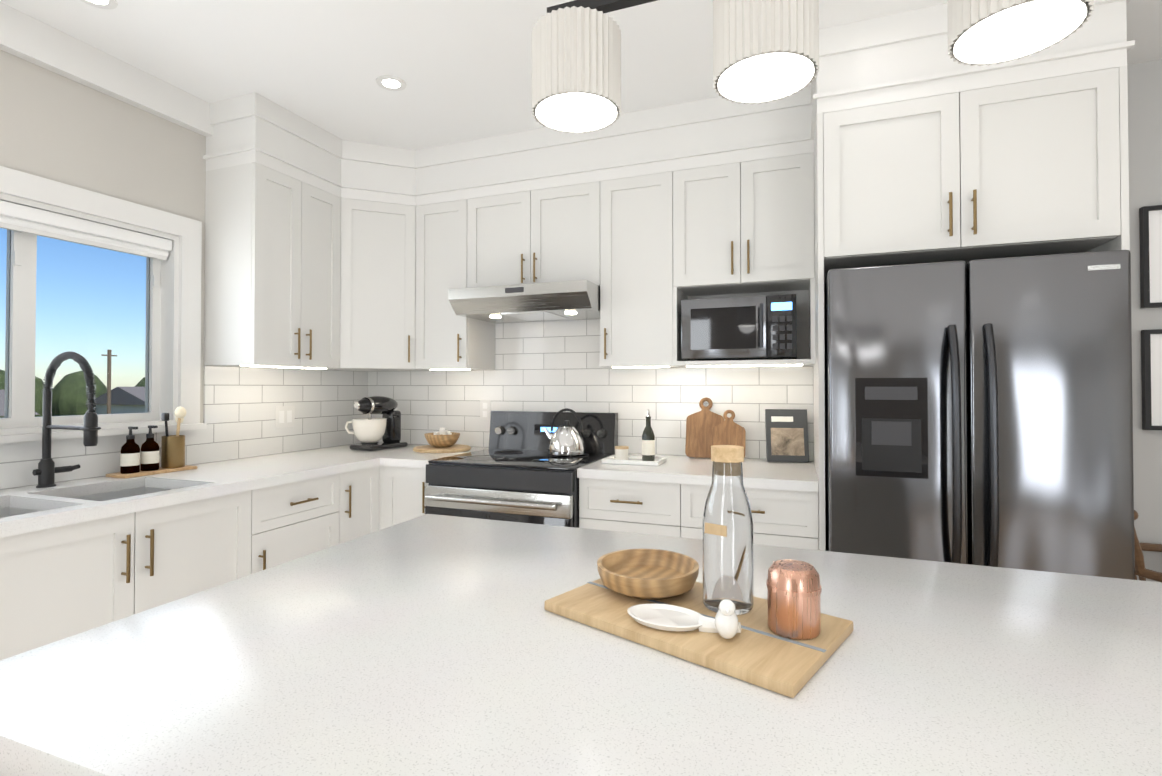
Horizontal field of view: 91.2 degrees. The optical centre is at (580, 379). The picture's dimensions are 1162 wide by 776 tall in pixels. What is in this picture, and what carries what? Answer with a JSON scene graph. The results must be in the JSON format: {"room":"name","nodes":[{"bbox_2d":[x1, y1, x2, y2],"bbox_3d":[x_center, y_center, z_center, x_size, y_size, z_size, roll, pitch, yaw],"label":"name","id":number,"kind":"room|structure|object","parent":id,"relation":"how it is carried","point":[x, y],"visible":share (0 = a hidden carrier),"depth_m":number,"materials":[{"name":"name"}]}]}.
{"room":"kitchen","nodes":[
{"label":"kitchen","id":0,"kind":"room"},
{"bbox_2d":[0,2,367,422],"bbox_3d":[-2.516,-0.019,0.877,0.195,2.600,6.100,0,-1,21],"label":"wall","id":1,"kind":"structure","parent":0,"point":[75,112],"depth_m":2.27,"materials":[{"name":"grey paint"}]},
{"bbox_2d":[0,166,206,442],"bbox_3d":[-2.132,-0.263,1.890,0.200,0.965,1.700,0,-1,21],"label":"window","id":2,"kind":"structure","parent":1,"relation":"in","point":[172,364],"depth_m":2.39,"materials":[{"name":"white wood"}]},
{"bbox_2d":[0,200,171,260],"bbox_3d":[-2.123,-0.589,1.891,0.070,0.090,1.450,0,-1,21],"label":"window blind","id":3,"kind":"object","parent":2,"relation":"attached to","point":[26,219],"visible":0.98,"depth_m":2.23,"materials":[{"name":"white fabric"}]},
{"bbox_2d":[0,366,367,489],"bbox_3d":[-2.018,0.156,2.035,0.008,0.460,3.562,0,-1,21],"label":"tile backsplash","id":4,"kind":"structure","parent":1,"relation":"attached to","point":[239,410],"depth_m":2.87,"materials":[{"name":"white tile"}]},
{"bbox_2d":[276,406,294,427],"bbox_3d":[-1.608,0.203,3.097,0.007,0.115,0.120,0,-1,21],"label":"electrical outlet","id":5,"kind":"object","parent":4,"relation":"attached to","point":[285,416],"visible":1,"depth_m":3.10,"materials":[{"name":"white plastic"}]},
{"bbox_2d":[204,162,340,368],"bbox_3d":[-1.520,-0.519,2.871,0.353,0.926,0.520,0,-1,21],"label":"upper cabinet","id":6,"kind":"object","parent":1,"relation":"attached to","point":[272,266],"visible":1,"depth_m":2.68,"materials":[{"name":"white paint"}]},
{"bbox_2d":[0,0,1161,149],"bbox_3d":[0.340,-1.384,-0.182,6.300,0.100,6.400,0,-1,21],"label":"ceiling","id":7,"kind":"structure","parent":0,"point":[462,69],"depth_m":2.25,"materials":[{"name":"white paint"}]},
{"bbox_2d":[80,0,117,8],"bbox_3d":[-1.659,-1.303,1.940,0.128,0.004,0.128,0,-1,21],"label":"recessed light","id":8,"kind":"object","parent":7,"relation":"in","point":[112,4],"visible":1,"depth_m":1.97,"materials":[{"name":"white plastic"}]},
{"bbox_2d":[376,75,405,90],"bbox_3d":[-0.831,-1.295,2.493,0.128,0.004,0.128,0,-1,21],"label":"recessed light","id":9,"kind":"object","parent":7,"relation":"in","point":[393,83],"visible":1,"depth_m":2.48,"materials":[{"name":"white plastic"}]},
{"bbox_2d":[532,0,1093,133],"bbox_3d":[0.278,-0.882,0.850,0.759,0.874,0.149,0,-1,21],"label":"light fixture","id":10,"kind":"object","parent":7,"relation":"hanging from","point":[765,51],"visible":1,"depth_m":0.83,"materials":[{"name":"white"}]},
{"bbox_2d":[368,59,1161,581],"bbox_3d":[1.444,0.006,2.723,6.300,2.600,0.150,0,-1,21],"label":"wall","id":11,"kind":"structure","parent":0,"point":[1144,117],"depth_m":2.33,"materials":[{"name":"grey paint"}]},
{"bbox_2d":[314,198,447,370],"bbox_3d":[-1.207,-0.516,3.341,0.610,0.920,0.580,0,-1,21],"label":"upper cabinet","id":12,"kind":"object","parent":11,"relation":"attached to","point":[377,282],"visible":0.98,"depth_m":3.14,"materials":[{"name":"white paint"}]},
{"bbox_2d":[415,198,494,369],"bbox_3d":[-0.693,-0.517,3.284,0.391,0.920,0.320,0,-1,21],"label":"upper cabinet","id":13,"kind":"object","parent":11,"relation":"attached to","point":[445,231],"depth_m":3.15,"materials":[{"name":"white paint"}]},
{"bbox_2d":[475,181,602,287],"bbox_3d":[-0.206,-0.719,3.103,0.762,0.520,0.320,0,-1,21],"label":"upper cabinet","id":14,"kind":"object","parent":11,"relation":"attached to","point":[555,234],"depth_m":2.94,"materials":[{"name":"white paint"}]},
{"bbox_2d":[448,280,599,322],"bbox_3d":[-0.240,-0.395,3.009,0.754,0.128,0.490,0,-1,21],"label":"range hood","id":15,"kind":"object","parent":14,"relation":"attached to","point":[562,300],"visible":0.96,"depth_m":2.82,"materials":[{"name":"silver metal"}]},
{"bbox_2d":[368,319,813,460],"bbox_3d":[-0.130,-0.027,3.232,2.681,0.859,0.008,0,-1,21],"label":"tile backsplash","id":16,"kind":"structure","parent":11,"relation":"attached to","point":[550,366],"depth_m":3.18,"materials":[{"name":"white tile"}]},
{"bbox_2d":[480,400,489,419],"bbox_3d":[-0.570,0.182,3.388,0.070,0.115,0.007,0,-1,21],"label":"electrical outlet","id":17,"kind":"object","parent":16,"relation":"attached to","point":[484,409],"visible":1,"depth_m":3.38,"materials":[{"name":"white plastic"}]},
{"bbox_2d":[600,170,698,367],"bbox_3d":[0.320,-0.522,2.901,0.476,0.920,0.320,0,-1,21],"label":"upper cabinet","id":18,"kind":"object","parent":11,"relation":"attached to","point":[647,254],"depth_m":2.75,"materials":[{"name":"white paint"}]},
{"bbox_2d":[203,0,1134,206],"bbox_3d":[0.104,-1.142,2.568,3.614,0.310,1.114,0,-1,21],"label":"soffit","id":19,"kind":"structure","parent":11,"relation":"attached to","point":[898,57],"depth_m":2.64,"materials":[{"name":"white paint"}]},
{"bbox_2d":[687,152,814,298],"bbox_3d":[0.780,-0.709,2.730,0.620,0.550,0.320,0,-1,21],"label":"upper cabinet","id":20,"kind":"object","parent":11,"relation":"attached to","point":[750,224],"depth_m":2.57,"materials":[{"name":"white paint"}]},
{"bbox_2d":[681,294,796,360],"bbox_3d":[0.750,-0.228,2.695,0.505,0.285,0.338,0,-1,21],"label":"microwave","id":21,"kind":"object","parent":20,"relation":"in","point":[746,328],"visible":0.98,"depth_m":2.57,"materials":[{"name":"black metal"}]},
{"bbox_2d":[1139,205,1161,307],"bbox_3d":[2.474,-0.496,2.245,0.410,0.410,0.027,0,-1,21],"label":"picture frame","id":22,"kind":"object","parent":11,"relation":"attached to","point":[1150,223],"visible":0.97,"depth_m":2.30,"materials":[{"name":"black wood"}]},
{"bbox_2d":[1141,329,1161,429],"bbox_3d":[2.474,0.002,2.238,0.410,0.405,0.027,0,-1,21],"label":"picture frame","id":23,"kind":"object","parent":11,"relation":"attached to","point":[1151,360],"visible":0.93,"depth_m":2.29,"materials":[{"name":"black"}]},
{"bbox_3d":[0.340,1.316,-0.219,6.300,0.100,6.400,0,-1,21],"label":"floor","id":24,"kind":"structure","parent":0,"visible":0},
{"bbox_2d":[0,486,271,659],"bbox_3d":[-1.723,0.860,1.935,0.620,0.870,0.953,0,-1,21],"label":"base cabinet","id":25,"kind":"object","parent":24,"relation":"on","point":[60,583],"depth_m":1.79,"materials":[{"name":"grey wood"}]},
{"bbox_2d":[272,471,351,566],"bbox_3d":[-1.494,0.868,2.543,0.620,0.870,0.573,0,-1,21],"label":"base cabinet","id":26,"kind":"object","parent":24,"relation":"on","point":[309,516],"depth_m":2.50,"materials":[{"name":"grey wood"}]},
{"bbox_2d":[0,453,379,537],"bbox_3d":[-1.833,0.401,1.624,0.639,0.040,2.930,0,-1,21],"label":"countertop","id":27,"kind":"structure","parent":26,"relation":"on","point":[58,505],"depth_m":2.12,"materials":[{"name":"stone"}]},
{"bbox_2d":[32,351,100,487],"bbox_3d":[-1.796,0.144,2.039,0.304,0.484,0.137,0,-1,21],"label":"faucet","id":28,"kind":"object","parent":27,"relation":"on","point":[46,470],"visible":1,"depth_m":2.03,"materials":[{"name":"black metal"}]},
{"bbox_2d":[0,487,172,517],"bbox_3d":[-1.708,0.530,1.815,0.424,0.212,0.864,0,-1,21],"label":"sink","id":29,"kind":"object","parent":27,"relation":"in","point":[7,512],"visible":0.02,"depth_m":2.16,"materials":[{"name":"silver metal"}]},
{"bbox_2d":[106,465,196,477],"bbox_3d":[-1.788,0.385,2.382,0.120,0.012,0.290,0,-1,21],"label":"soap tray","id":30,"kind":"object","parent":27,"relation":"on","point":[146,473],"visible":0.73,"depth_m":2.33,"materials":[{"name":"brown wood"}]},
{"bbox_2d":[120,426,139,473],"bbox_3d":[-1.818,0.284,2.299,0.068,0.186,0.063,0,-1,21],"label":"soap bottle","id":31,"kind":"object","parent":30,"relation":"on","point":[130,456],"visible":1,"depth_m":2.28,"materials":[{"name":"brown glass"}]},
{"bbox_2d":[140,425,158,470],"bbox_3d":[-1.791,0.285,2.369,0.068,0.186,0.063,0,-1,21],"label":"soap bottle","id":32,"kind":"object","parent":30,"relation":"on","point":[149,457],"visible":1,"depth_m":2.35,"materials":[{"name":"black glass"}]},
{"bbox_2d":[161,406,185,467],"bbox_3d":[-1.759,0.248,2.462,0.084,0.261,0.091,0,-1,21],"label":"utensil crock","id":33,"kind":"object","parent":30,"relation":"on","point":[172,451],"visible":1,"depth_m":2.44,"materials":[{"name":"gold metal"}]},
{"bbox_2d":[352,466,379,538],"bbox_3d":[-1.372,0.873,2.865,0.620,0.870,0.343,0,-1,21],"label":"base cabinet","id":34,"kind":"object","parent":24,"relation":"on","point":[365,482],"depth_m":2.82,"materials":[{"name":"grey wood"}]},
{"bbox_2d":[379,466,390,529],"bbox_3d":[-1.173,0.878,3.286,0.696,0.870,0.620,0,-1,21],"label":"base cabinet","id":35,"kind":"object","parent":24,"relation":"on","point":[385,471],"depth_m":2.89,"materials":[{"name":"grey wood"}]},
{"bbox_2d":[288,443,817,491],"bbox_3d":[-0.244,0.418,2.932,2.688,0.040,0.639,0,-1,21],"label":"countertop","id":36,"kind":"structure","parent":35,"relation":"on","point":[764,474],"depth_m":2.51,"materials":[{"name":"stone"}]},
{"bbox_2d":[345,396,407,450],"bbox_3d":[-1.197,0.251,3.323,0.220,0.306,0.312,0,-1,29],"label":"stand mixer","id":37,"kind":"object","parent":36,"relation":"on","point":[369,432],"visible":1,"depth_m":3.25,"materials":[{"name":"black"}]},
{"bbox_2d":[413,444,470,452],"bbox_3d":[-0.788,0.393,3.234,0.320,0.018,0.320,0,-1,21],"label":"round board","id":38,"kind":"object","parent":36,"relation":"on","point":[454,448],"visible":0.9,"depth_m":3.15,"materials":[{"name":"brown wood"}]},
{"bbox_2d":[424,428,459,447],"bbox_3d":[-0.788,0.329,3.235,0.200,0.108,0.200,0,-1,21],"label":"bowl","id":39,"kind":"object","parent":38,"relation":"on","point":[442,438],"visible":1,"depth_m":3.17,"materials":[{"name":"brown wood"}]},
{"bbox_2d":[602,455,666,465],"bbox_3d":[0.255,0.385,2.712,0.270,0.020,0.180,0,-1,21],"label":"tray","id":40,"kind":"object","parent":36,"relation":"on","point":[637,460],"visible":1,"depth_m":2.65,"materials":[{"name":"white ceramic"}]},
{"bbox_2d":[615,446,628,459],"bbox_3d":[0.195,0.353,2.724,0.066,0.068,0.066,0,-1,21],"label":"candle jar","id":41,"kind":"object","parent":40,"relation":"on","point":[621,452],"visible":0.83,"depth_m":2.70,"materials":[{"name":"white ceramic"}]},
{"bbox_2d":[642,409,654,460],"bbox_3d":[0.319,0.264,2.700,0.061,0.245,0.061,0,-1,21],"label":"oil bottle","id":42,"kind":"object","parent":40,"relation":"on","point":[648,444],"visible":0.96,"depth_m":2.68,"materials":[{"name":"black glass"}]},
{"bbox_2d":[685,397,724,457],"bbox_3d":[0.629,0.243,2.885,0.190,0.308,0.020,0,-13,21],"label":"cutting board","id":43,"kind":"object","parent":36,"relation":"on","point":[702,423],"visible":0.88,"depth_m":2.88,"materials":[{"name":"brown wood"}]},
{"bbox_2d":[712,410,745,457],"bbox_3d":[0.728,0.272,2.805,0.160,0.249,0.018,0,-15,21],"label":"cutting board","id":44,"kind":"object","parent":36,"relation":"on","point":[728,431],"visible":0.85,"depth_m":2.80,"materials":[{"name":"brown wood"}]},
{"bbox_2d":[765,409,808,461],"bbox_3d":[0.985,0.269,2.727,0.190,0.250,0.026,0,-11,9],"label":"cookbook","id":45,"kind":"object","parent":36,"relation":"on","point":[786,435],"visible":1,"depth_m":2.71,"materials":[{"name":"grey"}]},
{"bbox_2d":[391,466,428,525],"bbox_3d":[-0.775,0.876,3.136,0.341,0.870,0.620,0,-1,21],"label":"base cabinet","id":46,"kind":"object","parent":24,"relation":"on","point":[407,484],"depth_m":2.85,"materials":[{"name":"grey wood"}]},
{"bbox_2d":[425,411,617,527],"bbox_3d":[-0.285,0.743,2.874,0.758,1.128,0.746,0,-1,21],"label":"range","id":47,"kind":"object","parent":24,"relation":"on","point":[515,471],"visible":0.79,"depth_m":2.66,"materials":[{"name":"black metal"}]},
{"bbox_2d":[543,408,585,456],"bbox_3d":[-0.090,0.271,2.962,0.231,0.242,0.196,0,-1,21],"label":"kettle","id":48,"kind":"object","parent":47,"relation":"on","point":[566,440],"visible":1,"depth_m":2.89,"materials":[{"name":"silver metal"}]},
{"bbox_2d":[579,478,682,537],"bbox_3d":[0.312,0.871,2.725,0.451,0.870,0.620,0,-1,21],"label":"base cabinet","id":49,"kind":"object","parent":24,"relation":"on","point":[651,508],"depth_m":2.44,"materials":[{"name":"grey wood"}]},
{"bbox_2d":[683,484,818,549],"bbox_3d":[0.743,0.868,2.562,0.585,0.870,0.620,0,-1,21],"label":"base cabinet","id":50,"kind":"object","parent":24,"relation":"on","point":[786,518],"depth_m":2.23,"materials":[{"name":"grey wood"}]},
{"bbox_2d":[813,65,1129,550],"bbox_3d":[1.425,0.154,2.260,0.910,2.290,0.723,0,-1,21],"label":"tall cabinet","id":51,"kind":"object","parent":24,"relation":"on","point":[1033,168],"visible":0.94,"depth_m":1.96,"materials":[{"name":"white paint"}]},
{"bbox_2d":[824,250,1134,579],"bbox_3d":[1.397,0.453,2.184,0.850,1.690,0.819,0,-1,21],"label":"refrigerator","id":52,"kind":"object","parent":24,"relation":"on","point":[979,412],"visible":0.65,"depth_m":1.85,"materials":[{"name":"black metal"}]},
{"bbox_2d":[1134,510,1161,581],"bbox_3d":[2.132,0.867,2.039,0.506,0.864,0.572,0,-1,21],"label":"chair","id":53,"kind":"object","parent":24,"relation":"on","point":[1142,572],"visible":0.06,"depth_m":1.91,"materials":[{"name":"brown wood"}]},
{"bbox_3d":[0.141,0.846,0.861,1.530,0.868,0.978,0,-1,21],"label":"kitchen island","id":54,"kind":"object","parent":24,"relation":"on","visible":0},
{"bbox_2d":[0,514,1161,775],"bbox_3d":[0.136,0.393,0.854,1.610,0.045,1.020,0,-1,21],"label":"island countertop","id":55,"kind":"structure","parent":54,"relation":"on","point":[430,644],"depth_m":0.70,"materials":[{"name":"stone"}]},
{"bbox_2d":[544,578,852,697],"bbox_3d":[0.170,0.362,0.874,0.400,0.016,0.240,-1,-1,41],"label":"serving board","id":56,"kind":"object","parent":55,"relation":"on","point":[757,651],"visible":0.69,"depth_m":0.78,"materials":[{"name":"brown wood"}]},
{"bbox_2d":[597,549,698,599],"bbox_3d":[0.113,0.334,0.969,0.172,0.042,0.172,-1,-1,41],"label":"bowl","id":57,"kind":"object","parent":56,"relation":"on","point":[651,574],"visible":1,"depth_m":0.98,"materials":[{"name":"brown wood"}]},
{"bbox_2d":[627,603,740,632],"bbox_3d":[0.145,0.346,0.818,0.165,0.024,0.080,0,-1,26],"label":"spoon rest","id":58,"kind":"object","parent":56,"relation":"on","point":[666,617],"visible":0.98,"depth_m":0.82,"materials":[{"name":"white ceramic"}]},
{"bbox_2d":[715,599,738,638],"bbox_3d":[0.199,0.324,0.781,0.032,0.056,0.068,0,-1,11],"label":"bird","id":59,"kind":"object","parent":56,"relation":"on","point":[726,622],"visible":1,"depth_m":0.76},
{"bbox_2d":[702,445,753,614],"bbox_3d":[0.229,0.229,0.890,0.077,0.250,0.079,-1,-1,41],"label":"glass carafe","id":60,"kind":"object","parent":56,"relation":"on","point":[727,523],"visible":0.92,"depth_m":0.86,"materials":[{"name":"clear glass"}]},
{"bbox_2d":[766,559,820,639],"bbox_3d":[0.300,0.306,0.803,0.073,0.092,0.073,-1,-1,41],"label":"copper canister","id":61,"kind":"object","parent":56,"relation":"on","point":[793,593],"visible":1,"depth_m":0.78,"materials":[{"name":"brown metal"}]},
{"label":"outside","id":62,"kind":"structure","parent":0,"visible":0},
{"bbox_3d":[-57.656,5.096,53.646,139.400,0.200,220.000,0,-1,21],"label":"ground","id":63,"kind":"structure","parent":62,"visible":0},
{"bbox_2d":[0,350,144,417],"bbox_3d":[-26.387,1.970,62.774,41.303,6.300,152.214,0,-1,21],"label":"scenery","id":64,"kind":"structure","parent":63,"relation":"on","point":[107,398],"depth_m":47.43,"materials":[{"name":"green plant"}]}
]}

